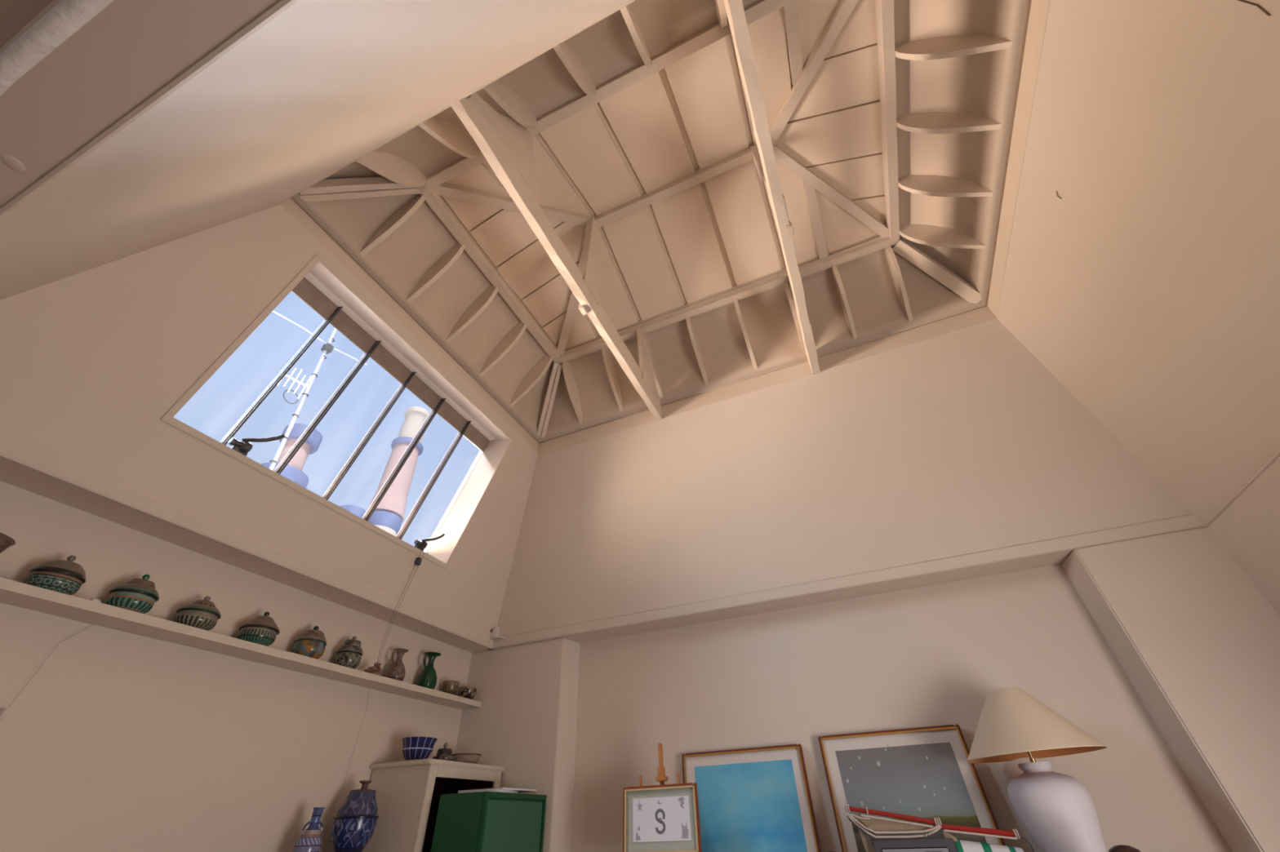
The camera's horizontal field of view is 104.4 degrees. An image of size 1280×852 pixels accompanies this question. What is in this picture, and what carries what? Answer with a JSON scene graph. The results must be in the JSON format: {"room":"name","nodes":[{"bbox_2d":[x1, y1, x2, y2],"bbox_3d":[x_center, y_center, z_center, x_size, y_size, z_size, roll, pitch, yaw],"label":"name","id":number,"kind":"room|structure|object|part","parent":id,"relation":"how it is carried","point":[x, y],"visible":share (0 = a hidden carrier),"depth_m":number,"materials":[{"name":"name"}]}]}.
{"room":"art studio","nodes":[
{"label":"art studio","id":0,"kind":"room"},
{"bbox_2d":[0,0,53,48],"bbox_3d":[-1.251,-1.850,-0.485,4.900,0.150,3.410,-17,-41,17],"label":"ceiling","id":1,"kind":"structure","parent":0,"point":[15,15],"depth_m":0.84,"materials":[{"name":"paint"}]},
{"bbox_2d":[0,204,537,851],"bbox_3d":[-2.205,0.334,0.956,1.026,3.819,6.600,-17,-41,17],"label":"wall","id":2,"kind":"structure","parent":0,"point":[120,741],"depth_m":2.01,"materials":[{"name":"paint"}]},
{"bbox_2d":[0,577,481,709],"bbox_3d":[-1.960,0.682,1.795,0.157,0.033,4.202,-17,-41,17],"label":"wall shelf","id":3,"kind":"object","parent":2,"relation":"attached to","point":[12,593],"visible":1,"depth_m":2.01,"materials":[{"name":"paint"}]},
{"bbox_2d":[0,533,15,553],"bbox_3d":[-2.115,0.396,1.550,0.168,0.118,0.168,-17,-41,17],"label":"bowl","id":4,"kind":"object","parent":3,"relation":"on","point":[6,541],"visible":1,"depth_m":1.60,"materials":[{"name":"brown ceramic"}]},
{"bbox_2d":[0,624,93,719],"bbox_3d":[-2.015,0.823,1.690,0.017,0.316,0.097,-4,-39,1],"label":"cord","id":5,"kind":"object","parent":3,"relation":"hanging from","point":[5,712],"visible":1,"depth_m":1.57,"materials":[{"name":"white plastic"}]},
{"bbox_2d":[22,555,85,595],"bbox_3d":[-2.028,0.521,1.732,0.143,0.145,0.143,-17,-41,17],"label":"lidded jar","id":6,"kind":"object","parent":3,"relation":"on","point":[63,576],"visible":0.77,"depth_m":1.69,"materials":[{"name":"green ceramic"}]},
{"bbox_3d":[-2.028,0.506,1.744,0.143,0.057,0.143,-17,-41,17],"label":"lid","id":7,"kind":"part","parent":6,"relation":"part of","materials":[{"name":"brown ceramic"}]},
{"bbox_3d":[-2.030,0.476,1.769,0.022,0.028,0.022,-17,-41,17],"label":"knob","id":8,"kind":"part","parent":6,"relation":"part of","materials":[{"name":"grey ceramic"}]},
{"bbox_2d":[90,598,101,602],"bbox_3d":[-1.926,0.620,1.753,0.017,0.012,0.027,-17,-41,17],"label":"chip","id":9,"kind":"object","parent":3,"relation":"on","point":[93,599],"visible":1,"depth_m":1.75,"materials":[{"name":"beige plastic"}]},
{"bbox_2d":[104,574,159,613],"bbox_3d":[-1.936,0.646,1.903,0.147,0.159,0.147,-17,-41,17],"label":"lidded jar","id":10,"kind":"object","parent":3,"relation":"on","point":[137,595],"visible":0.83,"depth_m":1.86,"materials":[{"name":"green ceramic"}]},
{"bbox_3d":[-1.937,0.628,1.918,0.147,0.061,0.147,-17,-41,17],"label":"lid","id":11,"kind":"part","parent":10,"relation":"part of","materials":[{"name":"brown ceramic"}]},
{"bbox_3d":[-1.938,0.596,1.944,0.022,0.030,0.022,-17,-41,17],"label":"knob","id":12,"kind":"part","parent":10,"relation":"part of","materials":[{"name":"green ceramic"}]},
{"bbox_2d":[173,595,221,631],"bbox_3d":[-1.841,0.785,2.072,0.151,0.149,0.151,-17,-41,17],"label":"lidded jar","id":13,"kind":"object","parent":3,"relation":"on","point":[204,615],"visible":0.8,"depth_m":2.03,"materials":[{"name":"beige ceramic"}]},
{"bbox_3d":[-1.841,0.767,2.086,0.151,0.055,0.151,-17,-41,17],"label":"lid","id":14,"kind":"part","parent":13,"relation":"part of","materials":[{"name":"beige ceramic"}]},
{"bbox_3d":[-1.843,0.738,2.110,0.022,0.028,0.022,-17,-41,17],"label":"knob","id":15,"kind":"part","parent":13,"relation":"part of","materials":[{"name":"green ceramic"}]},
{"bbox_2d":[236,612,279,646],"bbox_3d":[-1.736,0.930,2.266,0.159,0.160,0.159,-17,-41,17],"label":"lidded jar","id":16,"kind":"object","parent":3,"relation":"on","point":[261,630],"visible":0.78,"depth_m":2.22,"materials":[{"name":"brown ceramic"}]},
{"bbox_3d":[-1.736,0.911,2.281,0.159,0.061,0.159,-17,-41,17],"label":"lid","id":17,"kind":"part","parent":16,"relation":"part of","materials":[{"name":"brown ceramic"}]},
{"bbox_3d":[-1.738,0.879,2.307,0.022,0.030,0.022,-17,-41,17],"label":"knob","id":18,"kind":"part","parent":16,"relation":"part of","materials":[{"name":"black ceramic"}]},
{"bbox_2d":[290,626,326,659],"bbox_3d":[-1.631,1.076,2.457,0.143,0.165,0.143,-17,-41,17],"label":"lidded jar","id":19,"kind":"object","parent":3,"relation":"on","point":[311,643],"visible":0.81,"depth_m":2.41,"materials":[{"name":"ceramic"}]},
{"bbox_3d":[-1.632,1.055,2.474,0.143,0.059,0.143,-17,-41,17],"label":"lid","id":20,"kind":"part","parent":19,"relation":"part of","materials":[{"name":"ceramic"}]},
{"bbox_2d":[321,689,368,839],"bbox_3d":[-1.490,1.730,2.504,0.003,0.740,0.066,-12,-40,12],"label":"cord","id":21,"kind":"object","parent":3,"relation":"hanging from","point":[368,690],"visible":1,"depth_m":2.52,"materials":[{"name":"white fabric"}]},
{"bbox_2d":[333,636,363,669],"bbox_3d":[-1.538,1.205,2.628,0.128,0.173,0.128,-17,-41,17],"label":"lidded jar","id":22,"kind":"object","parent":3,"relation":"on","point":[348,655],"visible":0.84,"depth_m":2.59,"materials":[{"name":"grey ceramic"}]},
{"bbox_3d":[-1.539,1.183,2.646,0.128,0.067,0.128,-17,-41,17],"label":"lid","id":23,"kind":"part","parent":22,"relation":"part of","materials":[{"name":"grey ceramic"}]},
{"bbox_2d":[384,648,408,681],"bbox_3d":[-1.406,1.391,2.869,0.106,0.178,0.112,-17,-41,17],"label":"jug","id":24,"kind":"object","parent":3,"relation":"on","point":[396,671],"visible":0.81,"depth_m":2.84,"materials":[{"name":"brown ceramic"}]},
{"bbox_3d":[-1.423,1.332,2.871,0.012,0.080,0.035,-17,-41,17],"label":"handle","id":25,"kind":"part","parent":24,"relation":"part of","materials":[{"name":"brown ceramic"}]},
{"bbox_2d":[416,652,441,689],"bbox_3d":[-1.306,1.520,3.062,0.116,0.212,0.121,-17,-41,17],"label":"jug","id":26,"kind":"object","parent":3,"relation":"on","point":[427,678],"visible":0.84,"depth_m":3.03,"materials":[{"name":"green ceramic"}]},
{"bbox_3d":[-1.324,1.453,3.067,0.012,0.094,0.037,-17,-41,17],"label":"handle","id":27,"kind":"part","parent":26,"relation":"part of","materials":[{"name":"green ceramic"}]},
{"bbox_2d":[442,680,459,694],"bbox_3d":[-1.218,1.690,3.179,0.104,0.088,0.104,-17,-41,17],"label":"bowl","id":28,"kind":"object","parent":3,"relation":"on","point":[448,686],"visible":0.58,"depth_m":3.15,"materials":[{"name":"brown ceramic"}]},
{"bbox_2d":[457,686,477,699],"bbox_3d":[-1.148,1.782,3.289,0.120,0.078,0.120,-17,-41,17],"label":"bowl","id":29,"kind":"object","parent":3,"relation":"on","point":[468,692],"visible":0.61,"depth_m":3.26,"materials":[{"name":"ceramic"}]},
{"bbox_2d":[0,429,493,648],"bbox_3d":[-1.629,0.682,2.408,0.031,0.067,3.010,-17,-41,17],"label":"beam","id":30,"kind":"structure","parent":2,"relation":"attached to","point":[12,447],"depth_m":2.05,"materials":[{"name":"paint"}]},
{"bbox_2d":[160,253,515,568],"bbox_3d":[-1.385,0.034,2.754,0.385,0.904,1.640,-17,-41,17],"label":"window frame","id":31,"kind":"structure","parent":2,"relation":"attached to","point":[168,417],"depth_m":2.38,"materials":[{"name":"paint"}]},
{"bbox_2d":[219,277,489,553],"bbox_3d":[-1.581,0.028,2.867,0.433,0.908,1.692,-17,-41,17],"label":"window","id":32,"kind":"structure","parent":2,"relation":"in","point":[332,314],"depth_m":2.88,"materials":[{"name":"paint"}]},
{"bbox_2d":[227,434,284,456],"bbox_3d":[-1.732,0.083,2.231,0.180,0.142,0.090,26,-47,-31],"label":"handle","id":33,"kind":"object","parent":32,"relation":"attached to","point":[243,447],"depth_m":2.19,"materials":[{"name":"metal"}]},
{"bbox_3d":[-1.748,0.094,2.197,0.052,0.052,0.036,-17,-41,17],"label":"knob","id":34,"kind":"part","parent":33,"relation":"part of","materials":[{"name":"metal"}]},
{"bbox_3d":[-1.697,0.053,2.239,0.140,0.089,0.021,22,-45,-27],"label":"arm","id":35,"kind":"part","parent":33,"relation":"part of","materials":[{"name":"metal"}]},
{"bbox_3d":[-1.435,-0.314,3.054,0.060,0.122,1.612,-17,-41,17],"label":"rail","id":36,"kind":"part","parent":32,"relation":"part of","materials":[{"name":"white wood"}]},
{"bbox_3d":[-1.260,0.495,3.463,0.420,0.908,0.046,-17,-41,17],"label":"rail","id":37,"kind":"part","parent":32,"relation":"part of","materials":[{"name":"white wood"}]},
{"bbox_2d":[413,533,444,551],"bbox_3d":[-1.294,0.707,3.024,0.162,0.128,0.081,26,-47,-31],"label":"handle","id":38,"kind":"object","parent":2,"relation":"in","point":[421,545],"depth_m":2.98,"materials":[{"name":"metal"}]},
{"bbox_2d":[364,551,425,675],"bbox_3d":[-1.362,1.048,2.821,0.230,0.638,0.089,-22,-43,23],"label":"pull cord","id":39,"kind":"object","parent":38,"relation":"hanging from","point":[418,561],"visible":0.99,"depth_m":2.71,"materials":[{"name":"brown fabric"}]},
{"bbox_3d":[-1.308,0.718,2.994,0.047,0.047,0.032,-17,-41,17],"label":"knob","id":40,"kind":"part","parent":38,"relation":"part of","materials":[{"name":"metal"}]},
{"bbox_3d":[-1.262,0.681,3.031,0.126,0.081,0.019,22,-45,-27],"label":"arm","id":41,"kind":"part","parent":38,"relation":"part of","materials":[{"name":"metal"}]},
{"bbox_2d":[0,0,633,300],"bbox_3d":[-0.451,-1.091,1.246,4.240,1.290,0.595,-17,-41,17],"label":"wall","id":42,"kind":"structure","parent":0,"point":[322,85],"depth_m":1.10,"materials":[{"name":"paint"}]},
{"bbox_2d":[0,154,25,172],"bbox_3d":[-1.171,-0.490,0.926,0.034,0.003,0.034,-17,-41,17],"label":"trim","id":43,"kind":"structure","parent":42,"relation":"attached to","point":[11,162],"depth_m":0.93,"materials":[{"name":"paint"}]},
{"bbox_2d":[0,0,113,96],"bbox_3d":[-0.551,-0.733,0.665,4.200,0.036,0.041,-17,-41,17],"label":"trim","id":44,"kind":"structure","parent":42,"relation":"attached to","point":[67,17],"depth_m":0.78,"materials":[{"name":"white paint"}]},
{"bbox_2d":[0,0,298,218],"bbox_3d":[-0.503,-0.660,0.748,4.200,0.012,0.012,-17,-41,17],"label":"trim","id":45,"kind":"structure","parent":42,"relation":"attached to","point":[282,6],"depth_m":0.85,"materials":[{"name":"paint"}]},
{"bbox_2d":[454,637,579,851],"bbox_3d":[-0.776,2.543,2.720,0.799,2.500,0.175,-17,-41,17],"label":"wall","id":46,"kind":"structure","parent":0,"point":[524,724],"depth_m":3.14,"materials":[{"name":"paint"}]},
{"bbox_2d":[275,0,1051,456],"bbox_3d":[0.267,-1.147,2.932,3.600,1.004,2.750,-17,-41,17],"label":"ceiling","id":47,"kind":"structure","parent":0,"point":[899,129],"depth_m":2.88,"materials":[{"name":"paint"}]},
{"bbox_2d":[450,93,662,421],"bbox_3d":[-0.308,-0.980,2.973,0.080,0.868,2.225,-17,-41,17],"label":"tie beam","id":48,"kind":"structure","parent":47,"relation":"attached to","point":[506,144],"depth_m":2.44,"materials":[{"name":"paint"}]},
{"bbox_3d":[-0.606,-1.370,2.316,0.024,0.475,0.472,-17,-41,17],"label":"gusset plate","id":49,"kind":"part","parent":48,"relation":"part of","materials":[{"name":"paint"}]},
{"bbox_3d":[-0.297,-1.031,3.003,0.050,0.750,0.185,-17,-41,17],"label":"king post","id":50,"kind":"part","parent":48,"relation":"part of","materials":[{"name":"paint"}]},
{"bbox_3d":[0.053,-0.434,3.511,0.026,0.475,0.297,-17,-41,17],"label":"gusset plate","id":51,"kind":"part","parent":48,"relation":"part of","materials":[{"name":"paint"}]},
{"bbox_2d":[723,0,820,375],"bbox_3d":[0.691,-1.278,2.653,0.065,0.868,2.224,-17,-41,17],"label":"tie beam","id":52,"kind":"structure","parent":47,"relation":"attached to","point":[762,153],"depth_m":2.19,"materials":[{"name":"paint"}]},
{"bbox_3d":[0.696,-1.327,2.687,0.050,0.750,0.185,-17,-41,17],"label":"king post","id":53,"kind":"part","parent":52,"relation":"part of","materials":[{"name":"paint"}]},
{"bbox_2d":[488,319,1230,851],"bbox_3d":[0.736,1.563,2.559,4.800,3.730,0.950,-17,-41,17],"label":"wall","id":54,"kind":"structure","parent":0,"point":[962,442],"depth_m":2.84,"materials":[{"name":"paint"}]},
{"bbox_2d":[489,626,505,640],"bbox_3d":[-1.011,1.453,3.480,0.140,0.083,0.077,-17,-41,17],"label":"sensor box","id":55,"kind":"object","parent":54,"relation":"attached to","point":[495,632],"visible":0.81,"depth_m":3.46,"materials":[{"name":"beige plastic"}]},
{"bbox_2d":[492,514,1204,648],"bbox_3d":[0.789,0.984,2.905,4.010,0.060,0.031,-17,-41,17],"label":"beam","id":56,"kind":"structure","parent":54,"relation":"attached to","point":[1191,521],"depth_m":2.72,"materials":[{"name":"paint"}]},
{"bbox_2d":[995,0,1279,615],"bbox_3d":[1.434,-0.715,-0.232,0.705,3.730,6.600,-17,-41,17],"label":"wall","id":57,"kind":"structure","parent":0,"point":[1149,291],"depth_m":1.86,"materials":[{"name":"paint"}]},
{"bbox_2d":[1056,0,1270,199],"bbox_3d":[1.708,-1.037,1.702,0.034,0.452,0.746,-10,-40,10],"label":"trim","id":58,"kind":"structure","parent":57,"relation":"attached to","point":[1242,1],"depth_m":1.31,"materials":[{"name":"brown"}]},
{"bbox_2d":[1203,449,1279,527],"bbox_3d":[2.029,-0.381,1.224,0.010,0.010,3.015,-17,-41,17],"label":"trim","id":59,"kind":"structure","parent":57,"relation":"attached to","point":[1277,453],"depth_m":2.02,"materials":[{"name":"paint"}]},
{"bbox_2d":[1061,527,1279,851],"bbox_3d":[2.479,1.564,1.669,0.584,2.500,0.205,-17,-41,17],"label":"wall","id":60,"kind":"structure","parent":0,"point":[1197,641],"depth_m":2.08,"materials":[{"name":"paint"}]},
{"bbox_3d":[-0.409,1.351,-0.832,4.900,0.120,7.200,-17,-41,17],"label":"floor","id":61,"kind":"structure","parent":0,"visible":0},
{"bbox_2d":[362,758,504,851],"bbox_3d":[-1.094,2.628,2.251,0.400,1.800,0.644,-17,-41,17],"label":"tall cabinet","id":62,"kind":"object","parent":61,"relation":"on","point":[408,793],"visible":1,"depth_m":2.53,"materials":[{"name":"paint"}]},
{"bbox_3d":[-1.220,2.465,2.048,0.378,1.748,0.022,-17,-41,17],"label":"panel","id":63,"kind":"part","parent":62,"relation":"part of","materials":[{"name":"paint"}]},
{"bbox_2d":[401,737,438,760],"bbox_3d":[-1.220,1.783,2.719,0.190,0.112,0.190,-17,-41,17],"label":"bowl","id":64,"kind":"object","parent":62,"relation":"on","point":[413,748],"visible":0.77,"depth_m":2.68,"materials":[{"name":"blue ceramic"}]},
{"bbox_3d":[-1.272,2.678,2.310,0.012,1.748,0.556,-17,-41,17],"label":"panel","id":65,"kind":"part","parent":62,"relation":"part of","materials":[{"name":"white wood"}]},
{"bbox_2d":[431,742,454,761],"bbox_3d":[-1.121,1.877,2.840,0.120,0.111,0.120,-17,-41,17],"label":"pot","id":66,"kind":"object","parent":62,"relation":"on","point":[445,753],"visible":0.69,"depth_m":2.81,"materials":[{"name":"grey ceramic"}]},
{"bbox_3d":[-1.121,1.871,2.845,0.084,0.029,0.084,-17,-41,17],"label":"lid","id":67,"kind":"part","parent":66,"relation":"part of","materials":[{"name":"grey ceramic"}]},
{"bbox_3d":[-1.122,1.848,2.863,0.022,0.038,0.022,-17,-41,17],"label":"knob","id":68,"kind":"part","parent":66,"relation":"part of","materials":[{"name":"grey ceramic"}]},
{"bbox_3d":[-0.951,1.914,2.731,0.016,0.051,0.496,-17,-41,17],"label":"rail","id":69,"kind":"part","parent":62,"relation":"part of","materials":[{"name":"paint"}]},
{"bbox_2d":[451,753,481,764],"bbox_3d":[-1.039,1.995,2.952,0.178,0.062,0.178,-17,-41,17],"label":"shallow dish","id":70,"kind":"object","parent":62,"relation":"on","point":[474,758],"visible":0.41,"depth_m":2.91,"materials":[{"name":"ceramic"}]},
{"bbox_2d":[430,791,546,851],"bbox_3d":[-0.721,2.585,2.096,0.282,1.650,0.580,-15,-40,15],"label":"box","id":71,"kind":"object","parent":61,"relation":"on","point":[477,821],"visible":1,"depth_m":2.38,"materials":[{"name":"green paint"}]},
{"bbox_2d":[457,788,518,793],"bbox_3d":[-0.776,1.884,2.551,0.211,0.014,0.280,-7,-39,5],"label":"magazine","id":72,"kind":"object","parent":71,"relation":"on","point":[500,790],"visible":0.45,"depth_m":2.45,"materials":[{"name":"white paper"}]},
{"bbox_2d":[470,786,537,792],"bbox_3d":[-0.732,1.957,2.663,0.221,0.010,0.300,-19,-42,19],"label":"magazine","id":73,"kind":"object","parent":72,"relation":"on","point":[520,790],"visible":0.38,"depth_m":2.63,"materials":[{"name":"white paper"}]},
{"bbox_3d":[-0.612,2.546,2.072,0.011,1.565,0.528,-15,-40,15],"label":"door","id":74,"kind":"part","parent":71,"relation":"part of","materials":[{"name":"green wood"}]},
{"bbox_2d":[826,844,1140,851],"bbox_3d":[1.104,1.944,1.193,1.035,1.400,0.500,-17,-41,17],"label":"settee","id":75,"kind":"object","parent":61,"relation":"on","point":[1119,848],"visible":1,"depth_m":1.62,"materials":[{"name":"brown wood"}]},
{"bbox_3d":[1.612,1.929,1.200,0.100,1.400,0.100,-17,-41,17],"label":"post","id":76,"kind":"part","parent":75,"relation":"part of","materials":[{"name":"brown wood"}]},
{"bbox_3d":[-1.451,2.332,1.499,0.352,1.340,1.045,-17,-41,17],"label":"sideboard","id":77,"kind":"object","parent":61,"relation":"on","visible":0},
{"bbox_2d":[292,807,324,851],"bbox_3d":[-1.431,1.811,2.135,0.104,0.268,0.104,-17,-41,17],"label":"bottle vase","id":78,"kind":"object","parent":77,"relation":"on","point":[309,840],"visible":1,"depth_m":2.13,"materials":[{"name":"blue ceramic"}]},
{"bbox_3d":[-1.446,1.747,2.147,0.010,0.062,0.036,-17,-41,17],"label":"handle","id":79,"kind":"part","parent":78,"relation":"part of","materials":[{"name":"blue ceramic"}]},
{"bbox_3d":[-1.420,1.785,2.195,0.010,0.062,0.036,-17,-41,17],"label":"handle","id":80,"kind":"part","parent":78,"relation":"part of","materials":[{"name":"blue ceramic"}]},
{"bbox_2d":[329,780,379,851],"bbox_3d":[-1.345,1.893,2.328,0.200,0.376,0.200,-17,-41,17],"label":"vase","id":81,"kind":"object","parent":77,"relation":"on","point":[354,824],"visible":1,"depth_m":2.29,"materials":[{"name":"blue ceramic"}]},
{"bbox_3d":[-1.348,1.818,2.388,0.200,0.114,0.200,-17,-41,17],"label":"lid","id":82,"kind":"part","parent":81,"relation":"part of","materials":[{"name":"ceramic"}]},
{"bbox_3d":[-1.351,1.761,2.434,0.056,0.036,0.056,-17,-41,17],"label":"knob","id":83,"kind":"part","parent":81,"relation":"part of","materials":[{"name":"brown"}]},
{"bbox_3d":[0.951,2.502,1.623,2.530,1.080,0.399,-17,-41,17],"label":"sideboard","id":84,"kind":"object","parent":61,"relation":"on","visible":0},
{"bbox_2d":[639,742,679,786],"bbox_3d":[0.146,2.035,2.476,0.370,0.767,0.269,-17,-41,17],"label":"easel","id":85,"kind":"object","parent":84,"relation":"on","point":[661,778],"visible":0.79,"depth_m":2.59,"materials":[{"name":"brown wood"}]},
{"bbox_3d":[0.007,2.078,2.409,0.013,0.626,0.029,-32,-47,31],"label":"leg","id":86,"kind":"part","parent":85,"relation":"part of","materials":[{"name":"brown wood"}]},
{"bbox_2d":[622,782,702,851],"bbox_3d":[0.100,1.927,2.431,0.400,0.273,0.037,-17,-41,17],"label":"framed print","id":87,"kind":"object","parent":85,"relation":"on","point":[663,818],"visible":1,"depth_m":2.43,"materials":[{"name":"beige paper"}]},
{"bbox_3d":[-0.075,1.979,2.487,0.018,0.273,0.029,-17,-41,17],"label":"moulding","id":88,"kind":"part","parent":87,"relation":"part of","materials":[{"name":"brown wood"}]},
{"bbox_3d":[0.098,1.832,2.515,0.364,0.018,0.016,-17,-41,17],"label":"moulding","id":89,"kind":"part","parent":87,"relation":"part of","materials":[{"name":"brown wood"}]},
{"bbox_3d":[0.275,1.875,2.375,0.018,0.273,0.029,-17,-41,17],"label":"moulding","id":90,"kind":"part","parent":87,"relation":"part of","materials":[{"name":"wood"}]},
{"bbox_3d":[0.205,2.018,2.346,0.012,0.626,0.027,-9,-39,8],"label":"leg","id":91,"kind":"part","parent":85,"relation":"part of","materials":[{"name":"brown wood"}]},
{"bbox_2d":[681,743,821,851],"bbox_3d":[0.537,2.014,2.437,0.660,0.726,0.101,-17,-41,17],"label":"framed picture","id":92,"kind":"object","parent":84,"relation":"on","point":[751,799],"visible":0.92,"depth_m":2.52,"materials":[{"name":"blue paper"}]},
{"bbox_3d":[0.243,2.102,2.531,0.018,0.726,0.094,-17,-41,17],"label":"moulding","id":93,"kind":"part","parent":92,"relation":"part of","materials":[{"name":"brown wood"}]},
{"bbox_3d":[0.540,1.759,2.684,0.624,0.019,0.023,-17,-41,17],"label":"moulding","id":94,"kind":"part","parent":92,"relation":"part of","materials":[{"name":"brown wood"}]},
{"bbox_2d":[694,759,807,851],"bbox_3d":[0.539,2.009,2.434,0.528,0.592,0.061,-17,-41,17],"label":"print","id":95,"kind":"object","parent":92,"relation":"attached to","point":[745,805],"depth_m":2.51},
{"bbox_3d":[0.831,1.926,2.343,0.018,0.726,0.094,-17,-41,17],"label":"moulding","id":96,"kind":"part","parent":92,"relation":"part of","materials":[{"name":"brown wood"}]},
{"bbox_2d":[817,724,1005,851],"bbox_3d":[1.225,1.794,2.218,0.661,0.750,0.104,-17,-41,17],"label":"framed picture","id":97,"kind":"object","parent":84,"relation":"on","point":[926,772],"visible":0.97,"depth_m":2.33,"materials":[{"name":"brown wood"}]},
{"bbox_3d":[0.930,1.881,2.312,0.018,0.750,0.096,-17,-41,17],"label":"moulding","id":98,"kind":"part","parent":97,"relation":"part of","materials":[{"name":"brown wood"}]},
{"bbox_3d":[1.228,1.530,2.473,0.625,0.019,0.023,-17,-41,17],"label":"moulding","id":99,"kind":"part","parent":97,"relation":"part of","materials":[{"name":"brown wood"}]},
{"bbox_2d":[835,742,986,851],"bbox_3d":[1.225,1.784,2.220,0.526,0.592,0.061,-17,-41,17],"label":"print","id":100,"kind":"object","parent":97,"relation":"attached to","point":[930,780],"depth_m":2.32},
{"bbox_3d":[1.519,1.706,2.124,0.018,0.750,0.096,-17,-41,17],"label":"moulding","id":101,"kind":"part","parent":97,"relation":"part of","materials":[{"name":"brown wood"}]},
{"bbox_2d":[844,804,1034,851],"bbox_3d":[1.189,1.730,1.908,0.720,0.465,0.124,-17,-41,17],"label":"boat","id":102,"kind":"object","parent":84,"relation":"on","point":[877,825],"visible":1,"depth_m":1.99,"materials":[{"name":"wood"}]},
{"bbox_2d":[967,687,1106,851],"bbox_3d":[1.651,1.512,1.962,0.506,0.843,0.506,-17,-41,17],"label":"table lamp","id":103,"kind":"object","parent":84,"relation":"on","point":[1057,811],"visible":1,"depth_m":1.95,"materials":[{"name":"ceramic"}]},
{"bbox_2d":[1026,751,1035,762],"bbox_3d":[1.634,1.361,2.090,0.032,0.097,0.032,-17,-41,17],"label":"socket","id":104,"kind":"object","parent":103,"relation":"attached to","point":[1031,758],"depth_m":2.07,"materials":[{"name":"gold metal"}]},
{"bbox_3d":[1.642,1.282,2.147,0.506,0.253,0.506,-17,-41,17],"label":"lamp shade","id":105,"kind":"part","parent":103,"relation":"part of","materials":[{"name":"fabric"}]},
{"label":"outside","id":106,"kind":"structure","parent":0,"visible":0},
{"bbox_3d":[-7.192,2.734,3.907,11.040,0.500,21.000,-17,-41,17],"label":"ground","id":107,"kind":"structure","parent":106,"visible":0},
{"bbox_2d":[261,423,322,488],"bbox_3d":[-5.968,2.247,7.241,0.760,5.560,0.760,-17,-41,17],"label":"chimney","id":108,"kind":"object","parent":107,"relation":"on","point":[293,472],"visible":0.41,"depth_m":8.55,"materials":[{"name":"blue stone"}]},
{"bbox_2d":[268,311,367,471],"bbox_3d":[-5.295,0.725,6.614,0.130,7.102,1.757,-17,-41,17],"label":"tv aerial","id":109,"kind":"object","parent":107,"relation":"on","point":[327,348],"visible":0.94,"depth_m":7.79,"materials":[{"name":"silver metal"}]},
{"bbox_2d":[339,504,366,518],"bbox_3d":[-5.383,3.406,7.991,0.540,4.660,0.540,-17,-41,17],"label":"chimney","id":110,"kind":"object","parent":107,"relation":"on","point":[357,511],"visible":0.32,"depth_m":9.22,"materials":[{"name":"blue stone"}]},
{"bbox_2d":[367,406,429,536],"bbox_3d":[-5.151,2.650,9.425,0.720,7.620,0.720,-17,-41,17],"label":"chimney","id":111,"kind":"object","parent":107,"relation":"on","point":[388,515],"visible":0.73,"depth_m":10.46,"materials":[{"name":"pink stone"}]},
{"bbox_2d":[397,406,429,443],"bbox_3d":[-5.257,0.050,11.519,0.560,0.940,0.560,-17,-41,17],"label":"pot","id":112,"kind":"object","parent":111,"relation":"on","point":[415,416],"depth_m":11.38,"materials":[{"name":"white ceramic"}]}
]}

